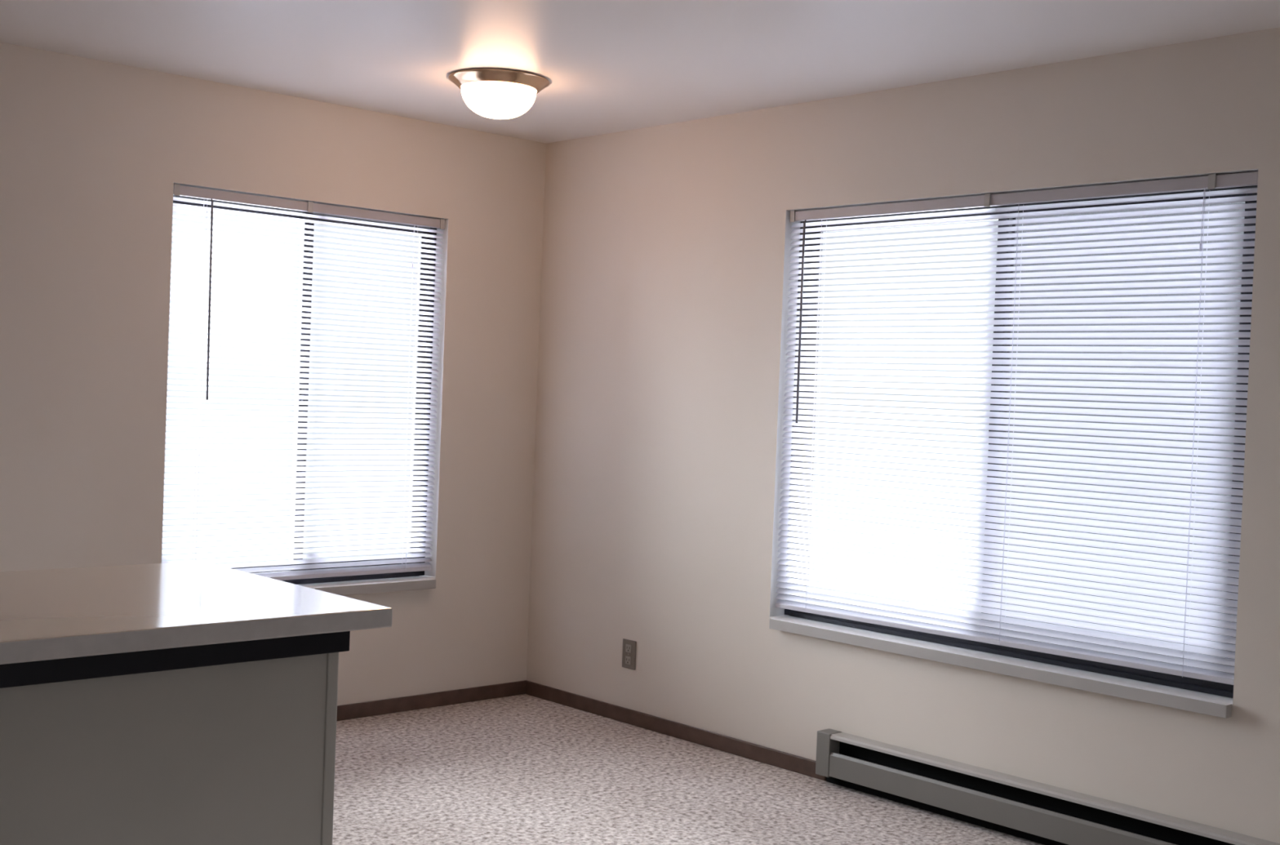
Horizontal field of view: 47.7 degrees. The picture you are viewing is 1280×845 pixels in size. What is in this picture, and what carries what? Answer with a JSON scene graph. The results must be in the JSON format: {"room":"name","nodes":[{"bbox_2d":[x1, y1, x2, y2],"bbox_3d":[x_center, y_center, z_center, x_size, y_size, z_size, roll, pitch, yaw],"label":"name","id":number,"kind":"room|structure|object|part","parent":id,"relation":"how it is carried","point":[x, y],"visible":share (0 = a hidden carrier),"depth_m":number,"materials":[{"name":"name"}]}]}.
{"room":"empty dining area","nodes":[
{"label":"empty dining area","id":0,"kind":"room"},
{"bbox_2d":[0,41,546,706],"bbox_3d":[-2.569,-0.056,4.574,5.600,2.440,0.150,1,2,-43],"label":"wall","id":1,"kind":"structure","parent":0,"point":[93,153],"depth_m":5.27,"materials":[{"name":"paint"}]},
{"bbox_2d":[173,195,436,595],"bbox_3d":[-1.308,-0.090,5.702,1.204,1.544,0.170,1,2,-43],"label":"window","id":2,"kind":"structure","parent":1,"relation":"in","point":[381,584],"depth_m":5.86,"materials":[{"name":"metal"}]},
{"bbox_3d":[-1.560,-0.123,5.562,0.620,1.417,0.020,1,2,-43],"label":"sash","id":3,"kind":"part","parent":2,"relation":"part of","materials":[{"name":"metal"}]},
{"bbox_2d":[161,183,444,580],"bbox_3d":[-1.288,-0.123,5.681,1.190,1.476,0.043,1,2,-43],"label":"window blind","id":4,"kind":"object","parent":2,"relation":"attached to","point":[178,189],"visible":0.98,"depth_m":5.65,"materials":[{"name":"white plastic"}]},
{"bbox_3d":[-1.633,-0.115,5.372,0.002,1.423,0.029,1,2,-43],"label":"ladder cord","id":5,"kind":"part","parent":4,"relation":"part of","materials":[{"name":"white fabric"}]},
{"bbox_3d":[-1.321,0.606,5.702,1.190,0.016,0.022,1,2,-43],"label":"rail","id":6,"kind":"part","parent":4,"relation":"part of","materials":[{"name":"grey metal"}]},
{"bbox_3d":[-0.953,-0.102,6.000,0.002,1.423,0.029,1,2,-43],"label":"ladder cord","id":7,"kind":"part","parent":4,"relation":"part of","materials":[{"name":"white fabric"}]},
{"bbox_3d":[-0.933,-0.724,5.958,0.006,0.182,0.007,3,1,25],"label":"lift cord","id":8,"kind":"part","parent":4,"relation":"part of","materials":[{"name":"white fabric"}]},
{"bbox_3d":[-1.134,-0.114,5.921,0.592,1.417,0.022,1,2,-43],"label":"sash","id":9,"kind":"part","parent":2,"relation":"part of","materials":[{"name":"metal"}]},
{"bbox_3d":[-1.318,0.663,5.697,1.203,0.038,0.113,1,2,-43],"label":"sill","id":10,"kind":"part","parent":2,"relation":"part of","materials":[{"name":"paint"}]},
{"bbox_2d":[336,680,526,720],"bbox_3d":[-2.560,1.137,4.539,5.600,0.060,0.012,1,2,-43],"label":"baseboard","id":11,"kind":"structure","parent":1,"relation":"attached to","point":[362,709],"depth_m":6.08,"materials":[{"name":"brown wood"}]},
{"bbox_2d":[0,0,1279,142],"bbox_3d":[0.309,-1.159,1.481,5.900,0.120,8.500,1,2,-43],"label":"ceiling","id":12,"kind":"structure","parent":0,"point":[610,66],"depth_m":4.52,"materials":[{"name":"paint"}]},
{"bbox_2d":[448,68,550,119],"bbox_3d":[-0.497,-1.139,5.095,0.356,0.136,0.356,1,2,-43],"label":"ceiling light","id":13,"kind":"object","parent":12,"relation":"attached to","point":[491,93],"visible":1,"depth_m":5.00,"materials":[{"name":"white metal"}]},
{"bbox_3d":[-0.498,-1.131,5.095,0.264,0.118,0.264,1,2,-43],"label":"lamp shade","id":14,"kind":"part","parent":13,"relation":"part of","materials":[{"name":"white glass"}]},
{"bbox_2d":[332,693,1043,844],"bbox_3d":[0.210,1.398,1.535,5.900,0.120,8.500,1,2,-43],"label":"floor","id":15,"kind":"structure","parent":0,"point":[524,769],"depth_m":4.93,"materials":[{"name":"carpet"}]},
{"bbox_2d":[0,631,350,844],"bbox_3d":[-1.958,0.801,2.051,3.094,0.880,0.705,1,2,-43],"label":"base cabinet","id":16,"kind":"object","parent":15,"relation":"on","point":[228,743],"depth_m":2.61,"materials":[{"name":"paint"}]},
{"bbox_3d":[-1.709,0.401,1.790,3.094,0.050,0.020,1,2,-43],"label":"support trim","id":17,"kind":"part","parent":16,"relation":"part of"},
{"bbox_2d":[0,560,392,664],"bbox_3d":[-1.920,0.342,2.065,3.155,0.038,0.823,1,2,-43],"label":"countertop","id":18,"kind":"structure","parent":16,"relation":"on","point":[48,614],"depth_m":2.74,"materials":[{"name":"laminate"}]},
{"bbox_2d":[526,26,1279,844],"bbox_3d":[2.321,0.156,3.514,0.150,2.440,8.350,1,2,-43],"label":"wall","id":19,"kind":"structure","parent":0,"point":[666,252],"depth_m":5.39,"materials":[{"name":"paint"}]},
{"bbox_2d":[622,638,636,670],"bbox_3d":[-0.046,0.951,5.941,0.009,0.118,0.080,1,2,-43],"label":"wall outlet","id":20,"kind":"object","parent":19,"relation":"attached to","point":[628,652],"visible":1,"depth_m":5.94,"materials":[{"name":"beige plastic"}]},
{"bbox_2d":[625,655,631,664],"bbox_3d":[-0.049,0.975,5.941,0.004,0.033,0.034,1,2,-43],"label":"receptacle","id":21,"kind":"object","parent":20,"relation":"attached to","point":[628,658],"depth_m":5.94,"materials":[{"name":"beige plastic"}]},
{"bbox_2d":[625,644,631,653],"bbox_3d":[-0.047,0.926,5.939,0.004,0.033,0.034,1,2,-43],"label":"receptacle","id":22,"kind":"object","parent":20,"relation":"attached to","point":[628,646],"depth_m":5.94,"materials":[{"name":"beige plastic"}]},
{"bbox_2d":[525,680,826,780],"bbox_3d":[0.080,1.212,5.798,0.012,0.060,1.724,1,2,-43],"label":"baseboard","id":23,"kind":"structure","parent":19,"relation":"attached to","point":[775,757],"depth_m":5.71,"materials":[{"name":"brown wood"}]},
{"bbox_2d":[768,185,1257,718],"bbox_3d":[1.143,0.025,4.755,0.170,1.544,1.758,1,2,-43],"label":"window","id":24,"kind":"structure","parent":19,"relation":"in","point":[1190,700],"depth_m":4.69,"materials":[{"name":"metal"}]},
{"bbox_3d":[0.918,-0.018,5.102,0.020,1.417,0.879,1,2,-43],"label":"sash","id":25,"kind":"part","parent":24,"relation":"part of","materials":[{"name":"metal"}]},
{"bbox_3d":[1.093,0.777,4.752,0.113,0.038,1.757,1,2,-43],"label":"sill","id":26,"kind":"part","parent":24,"relation":"part of","materials":[{"name":"paint"}]},
{"bbox_2d":[775,171,1257,684],"bbox_3d":[1.124,-0.011,4.736,0.043,1.472,1.744,1,2,-43],"label":"window blind","id":27,"kind":"object","parent":24,"relation":"attached to","point":[1211,181],"visible":0.99,"depth_m":4.61,"materials":[{"name":"white plastic"}]},
{"bbox_3d":[0.641,-0.027,5.269,0.029,1.419,0.002,1,2,-43],"label":"ladder cord","id":28,"kind":"part","parent":27,"relation":"part of","materials":[{"name":"white fabric"}]},
{"bbox_3d":[1.102,0.709,4.756,0.022,0.031,1.744,1,2,-43],"label":"rail","id":29,"kind":"part","parent":27,"relation":"part of","materials":[{"name":"grey metal"}]},
{"bbox_3d":[1.197,0.008,4.667,0.029,1.419,0.002,1,2,-43],"label":"ladder cord","id":30,"kind":"part","parent":27,"relation":"part of","materials":[{"name":"white fabric"}]},
{"bbox_3d":[1.617,0.034,4.212,0.029,1.419,0.002,1,2,-43],"label":"ladder cord","id":31,"kind":"part","parent":27,"relation":"part of","materials":[{"name":"white fabric"}]},
{"bbox_3d":[1.625,-0.587,4.188,0.007,0.182,0.006,3,1,25],"label":"lift cord","id":32,"kind":"part","parent":27,"relation":"part of","materials":[{"name":"white fabric"}]},
{"bbox_3d":[1.458,0.017,4.480,0.022,1.417,0.869,1,2,-43],"label":"sash","id":33,"kind":"part","parent":24,"relation":"part of","materials":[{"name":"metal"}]},
{"bbox_2d":[815,728,1279,844],"bbox_3d":[1.430,1.231,4.294,0.067,0.185,2.315,1,2,-43],"label":"baseboard heater","id":34,"kind":"object","parent":19,"relation":"attached to","point":[1044,814],"visible":1,"depth_m":4.59,"materials":[{"name":"metal"}]},
{"bbox_3d":[1.411,1.244,4.277,0.012,0.084,2.197,1,2,-43],"label":"panel","id":35,"kind":"part","parent":34,"relation":"part of","materials":[{"name":"metal"}]}
]}

